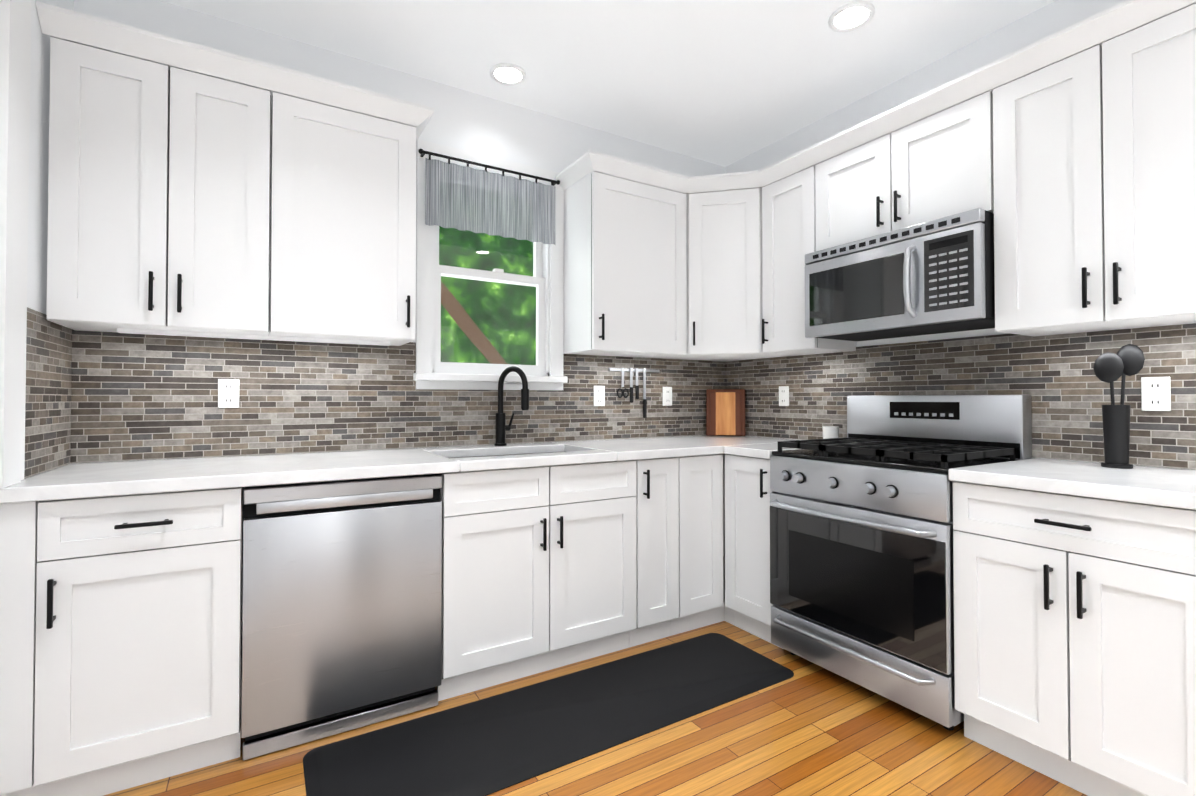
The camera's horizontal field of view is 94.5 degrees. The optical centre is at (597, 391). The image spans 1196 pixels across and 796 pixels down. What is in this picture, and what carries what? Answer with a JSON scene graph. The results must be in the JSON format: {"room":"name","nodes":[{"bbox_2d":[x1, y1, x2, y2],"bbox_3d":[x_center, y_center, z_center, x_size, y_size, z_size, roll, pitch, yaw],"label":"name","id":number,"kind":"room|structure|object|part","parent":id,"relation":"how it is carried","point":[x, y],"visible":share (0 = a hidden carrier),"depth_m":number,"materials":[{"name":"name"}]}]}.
{"room":"kitchen","nodes":[
{"label":"kitchen","id":0,"kind":"room"},
{"bbox_2d":[0,0,73,795],"bbox_3d":[-0.626,-0.202,-0.272,0.150,2.690,5.500,0,-1,-31],"label":"wall","id":1,"kind":"structure","parent":0,"point":[38,175],"depth_m":1.71,"materials":[{"name":"white paint"}]},
{"bbox_2d":[0,0,30,487],"bbox_3d":[-1.604,-0.634,1.521,0.024,1.774,0.190,0,-1,-31],"label":"door frame","id":2,"kind":"structure","parent":1,"relation":"attached to","point":[15,38],"depth_m":1.49,"materials":[{"name":"white"}]},
{"bbox_2d":[24,307,71,478],"bbox_3d":[-1.778,0.007,1.787,0.010,0.498,0.459,0,-1,-31],"label":"backsplash","id":3,"kind":"structure","parent":1,"relation":"attached to","point":[48,396],"depth_m":1.76,"materials":[{"name":"tile"}]},
{"bbox_2d":[70,0,724,463],"bbox_3d":[-0.569,-0.157,2.888,3.216,2.690,0.150,0,-1,-31],"label":"wall","id":4,"kind":"structure","parent":0,"point":[480,124],"depth_m":2.69,"materials":[{"name":"white paint"}]},
{"bbox_2d":[46,35,270,334],"bbox_3d":[-1.539,-0.682,2.005,0.599,0.925,0.367,0,-1,-31],"label":"upper cabinet","id":5,"kind":"object","parent":4,"relation":"attached to","point":[159,196],"visible":0.9,"depth_m":1.86,"materials":[{"name":"white wood"}]},
{"bbox_2d":[36,1,433,140],"bbox_3d":[-1.292,-1.144,2.150,1.197,0.068,0.384,0,-1,-31],"label":"crown molding","id":6,"kind":"structure","parent":5,"relation":"attached to","point":[63,23],"depth_m":1.94,"materials":[{"name":"white wood"}]},
{"bbox_2d":[117,328,390,345],"bbox_3d":[-1.286,-0.209,2.157,0.900,0.015,0.040,0,-1,-31],"label":"rail","id":7,"kind":"object","parent":5,"relation":"attached to","point":[228,335],"visible":1,"depth_m":2.11,"materials":[{"name":"white wood"}]},
{"bbox_2d":[269,91,416,345],"bbox_3d":[-1.056,-0.678,2.296,0.524,0.925,0.367,0,-1,-31],"label":"upper cabinet","id":8,"kind":"object","parent":4,"relation":"attached to","point":[342,223],"visible":0.9,"depth_m":2.17,"materials":[{"name":"white wood"}]},
{"bbox_2d":[70,329,725,462],"bbox_3d":[-0.528,0.021,2.817,3.216,0.498,0.010,0,-1,-31],"label":"backsplash","id":9,"kind":"structure","parent":4,"relation":"attached to","point":[142,397],"depth_m":2.39,"materials":[{"name":"tile"}]},
{"bbox_2d":[218,379,239,407],"bbox_3d":[-1.487,0.009,2.226,0.072,0.116,0.008,0,-1,-31],"label":"electrical outlet","id":10,"kind":"object","parent":9,"relation":"attached to","point":[228,393],"visible":1,"depth_m":2.22,"materials":[{"name":"white plastic"}]},
{"bbox_2d":[594,386,604,405],"bbox_3d":[0.008,0.027,3.129,0.072,0.116,0.008,0,-1,-31],"label":"electrical outlet","id":11,"kind":"object","parent":9,"relation":"attached to","point":[599,395],"visible":1,"depth_m":3.13,"materials":[{"name":"white plastic"}]},
{"bbox_2d":[609,368,659,417],"bbox_3d":[0.222,0.010,3.245,0.360,0.292,0.032,0,-1,-31],"label":"rail","id":12,"kind":"object","parent":9,"relation":"attached to","point":[636,370],"visible":0.88,"depth_m":3.23,"materials":[{"name":"silver metal"}]},
{"bbox_2d":[663,387,671,405],"bbox_3d":[0.425,0.030,3.382,0.072,0.116,0.008,0,-1,-31],"label":"electrical outlet","id":13,"kind":"object","parent":9,"relation":"attached to","point":[667,396],"visible":1,"depth_m":3.38,"materials":[{"name":"white plastic"}]},
{"bbox_2d":[413,139,567,389],"bbox_3d":[-0.553,-0.600,2.857,0.798,1.185,0.190,0,-1,-31],"label":"window","id":14,"kind":"structure","parent":4,"relation":"in","point":[426,375],"depth_m":2.81,"materials":[{"name":"white wood"}]},
{"bbox_2d":[418,149,559,244],"bbox_3d":[-0.529,-0.953,2.776,0.739,0.350,0.062,0,-1,-31],"label":"valance","id":15,"kind":"object","parent":14,"relation":"attached to","point":[461,198],"visible":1,"depth_m":2.74,"materials":[{"name":"grey fabric"}]},
{"bbox_3d":[-0.562,-0.603,2.878,0.606,1.003,0.075,0,-1,-31],"label":"window sash","id":16,"kind":"part","parent":14,"relation":"part of","materials":[{"name":"white plastic"}]},
{"bbox_2d":[563,170,686,357],"bbox_3d":[0.160,-0.667,3.031,0.604,0.925,0.367,0,-1,-31],"label":"upper cabinet","id":17,"kind":"object","parent":4,"relation":"attached to","point":[625,285],"visible":0.9,"depth_m":2.90,"materials":[{"name":"white wood"}]},
{"bbox_2d":[658,187,799,361],"bbox_3d":[0.740,-0.664,3.241,0.614,0.925,0.608,0,-1,-31],"label":"upper cabinet","id":18,"kind":"object","parent":4,"relation":"attached to","point":[724,268],"visible":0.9,"depth_m":3.02,"materials":[{"name":"white wood"}]},
{"bbox_2d":[555,0,1195,192],"bbox_3d":[0.923,-1.147,1.991,0.941,0.068,2.948,0,-1,-31],"label":"crown molding","id":19,"kind":"structure","parent":18,"relation":"attached to","point":[1115,20],"depth_m":2.23,"materials":[{"name":"white wood"}]},
{"bbox_2d":[104,621,1086,795],"bbox_3d":[0.815,1.186,0.579,3.516,0.060,5.500,0,-1,-31],"label":"floor","id":20,"kind":"structure","parent":0,"point":[808,728],"depth_m":1.77,"materials":[{"name":"brown wood"}]},
{"bbox_2d":[0,487,244,795],"bbox_3d":[-1.498,0.736,1.833,0.544,0.874,0.667,0,-1,-31],"label":"base cabinet","id":21,"kind":"object","parent":20,"relation":"on","point":[120,642],"visible":0.9,"depth_m":1.58,"materials":[{"name":"white wood"}]},
{"bbox_2d":[241,474,441,760],"bbox_3d":[-1.003,0.744,2.149,0.624,0.868,0.620,0,-1,-31],"label":"dishwasher","id":22,"kind":"object","parent":20,"relation":"on","point":[341,606],"visible":1,"depth_m":1.87,"materials":[{"name":"silver metal"}]},
{"bbox_2d":[437,452,636,700],"bbox_3d":[-0.351,0.746,2.527,0.877,0.874,0.667,0,-1,-31],"label":"base cabinet","id":23,"kind":"object","parent":20,"relation":"on","point":[538,569],"visible":0.9,"depth_m":2.25,"materials":[{"name":"white wood"}]},
{"bbox_2d":[0,435,778,503],"bbox_3d":[-0.360,0.288,2.534,3.211,0.040,0.656,0,-1,-31],"label":"countertop","id":24,"kind":"structure","parent":23,"relation":"on","point":[102,479],"depth_m":1.99,"materials":[{"name":"white stone"}]},
{"bbox_2d":[494,366,528,445],"bbox_3d":[-0.428,0.073,2.717,0.114,0.394,0.212,0,-1,-31],"label":"faucet","id":25,"kind":"object","parent":24,"relation":"on","point":[501,427],"visible":1,"depth_m":2.74,"materials":[{"name":"black metal"}]},
{"bbox_2d":[706,389,744,435],"bbox_3d":[0.803,0.133,3.477,0.240,0.294,0.075,0,-1,14],"label":"cutting boards","id":26,"kind":"object","parent":24,"relation":"on","point":[725,412],"visible":0.96,"depth_m":3.46,"materials":[{"name":"brown wood"}]},
{"bbox_2d":[303,633,793,795],"bbox_3d":[-0.062,1.167,2.045,1.800,0.018,0.495,0,-1,-31],"label":"runner mat","id":27,"kind":"object","parent":20,"relation":"on","point":[490,745],"visible":1,"depth_m":1.91,"materials":[{"name":"black rubber"}]},
{"bbox_2d":[629,457,678,647],"bbox_3d":[0.130,0.750,2.817,0.243,0.874,0.667,0,-1,-31],"label":"base cabinet","id":28,"kind":"object","parent":20,"relation":"on","point":[657,545],"visible":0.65,"depth_m":2.58,"materials":[{"name":"white wood"}]},
{"bbox_2d":[671,454,733,635],"bbox_3d":[0.617,0.755,3.132,0.912,0.874,0.631,0,-1,-31],"label":"base cabinet","id":29,"kind":"object","parent":20,"relation":"on","point":[701,540],"visible":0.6,"depth_m":2.72,"materials":[{"name":"white wood"}]},
{"bbox_2d":[725,454,782,648],"bbox_3d":[0.967,0.750,2.793,0.667,0.874,0.311,0,-1,-31],"label":"base cabinet","id":30,"kind":"object","parent":20,"relation":"on","point":[748,491],"visible":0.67,"depth_m":2.65,"materials":[{"name":"white wood"}]},
{"bbox_2d":[724,439,795,458],"bbox_3d":[0.978,0.292,2.785,0.661,0.040,0.275,0,-1,-31],"label":"countertop","id":31,"kind":"structure","parent":30,"relation":"on","point":[757,448],"depth_m":2.71,"materials":[{"name":"white stone"}]},
{"bbox_2d":[822,426,838,438],"bbox_3d":[1.205,0.227,2.862,0.080,0.090,0.080,0,-1,-31],"label":"cup","id":32,"kind":"object","parent":31,"relation":"on","point":[830,432],"visible":0.65,"depth_m":2.83,"materials":[{"name":"white ceramic"}]},
{"bbox_2d":[770,395,1031,729],"bbox_3d":[1.212,0.598,2.315,0.720,1.165,0.758,0,-1,-31],"label":"gas range","id":33,"kind":"object","parent":20,"relation":"on","point":[861,560],"visible":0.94,"depth_m":2.15,"materials":[{"name":"silver metal"}]},
{"bbox_2d":[953,481,1195,795],"bbox_3d":[1.603,0.735,1.740,0.667,0.874,0.621,0,-1,-31],"label":"base cabinet","id":34,"kind":"object","parent":20,"relation":"on","point":[1075,642],"visible":0.96,"depth_m":1.57,"materials":[{"name":"white wood"}]},
{"bbox_2d":[948,458,1195,509],"bbox_3d":[1.770,0.273,1.485,0.652,0.040,1.241,0,-1,-31],"label":"countertop","id":35,"kind":"structure","parent":34,"relation":"on","point":[1171,487],"depth_m":1.65,"materials":[{"name":"white stone"}]},
{"bbox_2d":[1093,344,1144,468],"bbox_3d":[1.768,0.048,1.875,0.079,0.419,0.120,0,-1,-31],"label":"utensil holder","id":36,"kind":"object","parent":35,"relation":"on","point":[1124,361],"visible":1,"depth_m":1.86,"materials":[{"name":"black plastic"}]},
{"bbox_2d":[160,0,1055,166],"bbox_3d":[0.815,-1.574,0.618,3.516,0.080,5.500,0,-1,-31],"label":"ceiling","id":37,"kind":"structure","parent":0,"point":[724,83],"depth_m":2.44,"materials":[{"name":"white paint"}]},
{"bbox_2d":[490,63,525,85],"bbox_3d":[-0.427,-1.502,2.619,0.171,0.024,0.171,0,-1,-31],"label":"recessed light","id":38,"kind":"object","parent":37,"relation":"in","point":[508,74],"visible":0.98,"depth_m":2.61,"materials":[{"name":"white plastic"}]},
{"bbox_2d":[828,1,874,32],"bbox_3d":[1.020,-1.507,2.226,0.171,0.024,0.171,0,-1,-31],"label":"recessed light","id":39,"kind":"object","parent":37,"relation":"in","point":[851,16],"visible":1,"depth_m":2.22,"materials":[{"name":"white"}]},
{"bbox_2d":[725,0,1192,469],"bbox_3d":[2.255,-0.177,1.469,0.150,2.690,5.500,0,-1,-31],"label":"wall","id":40,"kind":"structure","parent":0,"point":[1043,22],"depth_m":2.52,"materials":[{"name":"white paint"}]},
{"bbox_2d":[762,165,856,354],"bbox_3d":[1.090,-0.669,2.900,0.367,0.925,0.333,0,-1,-31],"label":"upper cabinet","id":41,"kind":"object","parent":40,"relation":"attached to","point":[788,222],"visible":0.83,"depth_m":2.83,"materials":[{"name":"white wood"}]},
{"bbox_2d":[815,89,993,250],"bbox_3d":[1.374,-0.899,2.433,0.367,0.478,0.760,0,-1,-31],"label":"upper cabinet","id":42,"kind":"object","parent":40,"relation":"attached to","point":[937,165],"visible":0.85,"depth_m":2.29,"materials":[{"name":"white wood"}]},
{"bbox_2d":[805,208,994,340],"bbox_3d":[1.327,-0.458,2.400,0.471,0.398,0.758,0,-1,-31],"label":"microwave","id":43,"kind":"object","parent":42,"relation":"attached to","point":[936,276],"visible":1,"depth_m":2.23,"materials":[{"name":"silver metal"}]},
{"bbox_2d":[726,323,1195,469],"bbox_3d":[1.620,0.015,2.362,0.010,0.498,2.990,0,-1,-31],"label":"backsplash","id":44,"kind":"structure","parent":40,"relation":"attached to","point":[1061,383],"depth_m":2.21,"materials":[{"name":"tile"}]},
{"bbox_2d":[779,386,788,405],"bbox_3d":[1.085,0.028,3.229,0.008,0.116,0.072,0,-1,-31],"label":"electrical outlet","id":45,"kind":"object","parent":44,"relation":"attached to","point":[783,395],"visible":1,"depth_m":3.22,"materials":[{"name":"white plastic"}]},
{"bbox_2d":[1141,377,1170,410],"bbox_3d":[1.899,0.009,1.882,0.008,0.116,0.072,0,-1,-31],"label":"electrical outlet","id":46,"kind":"object","parent":44,"relation":"attached to","point":[1155,393],"visible":1,"depth_m":1.88,"materials":[{"name":"white plastic"}]},
{"bbox_2d":[992,2,1195,336],"bbox_3d":[1.732,-0.684,1.837,0.367,0.925,0.619,0,-1,-31],"label":"upper cabinet","id":47,"kind":"object","parent":40,"relation":"attached to","point":[1094,164],"visible":0.94,"depth_m":1.77,"materials":[{"name":"white wood"}]},
{"label":"outside","id":48,"kind":"structure","parent":0,"visible":0},
{"bbox_2d":[439,226,535,364],"bbox_3d":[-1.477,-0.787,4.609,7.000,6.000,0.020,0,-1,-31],"label":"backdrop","id":49,"kind":"structure","parent":48,"point":[530,338],"depth_m":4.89,"materials":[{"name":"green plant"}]}
]}

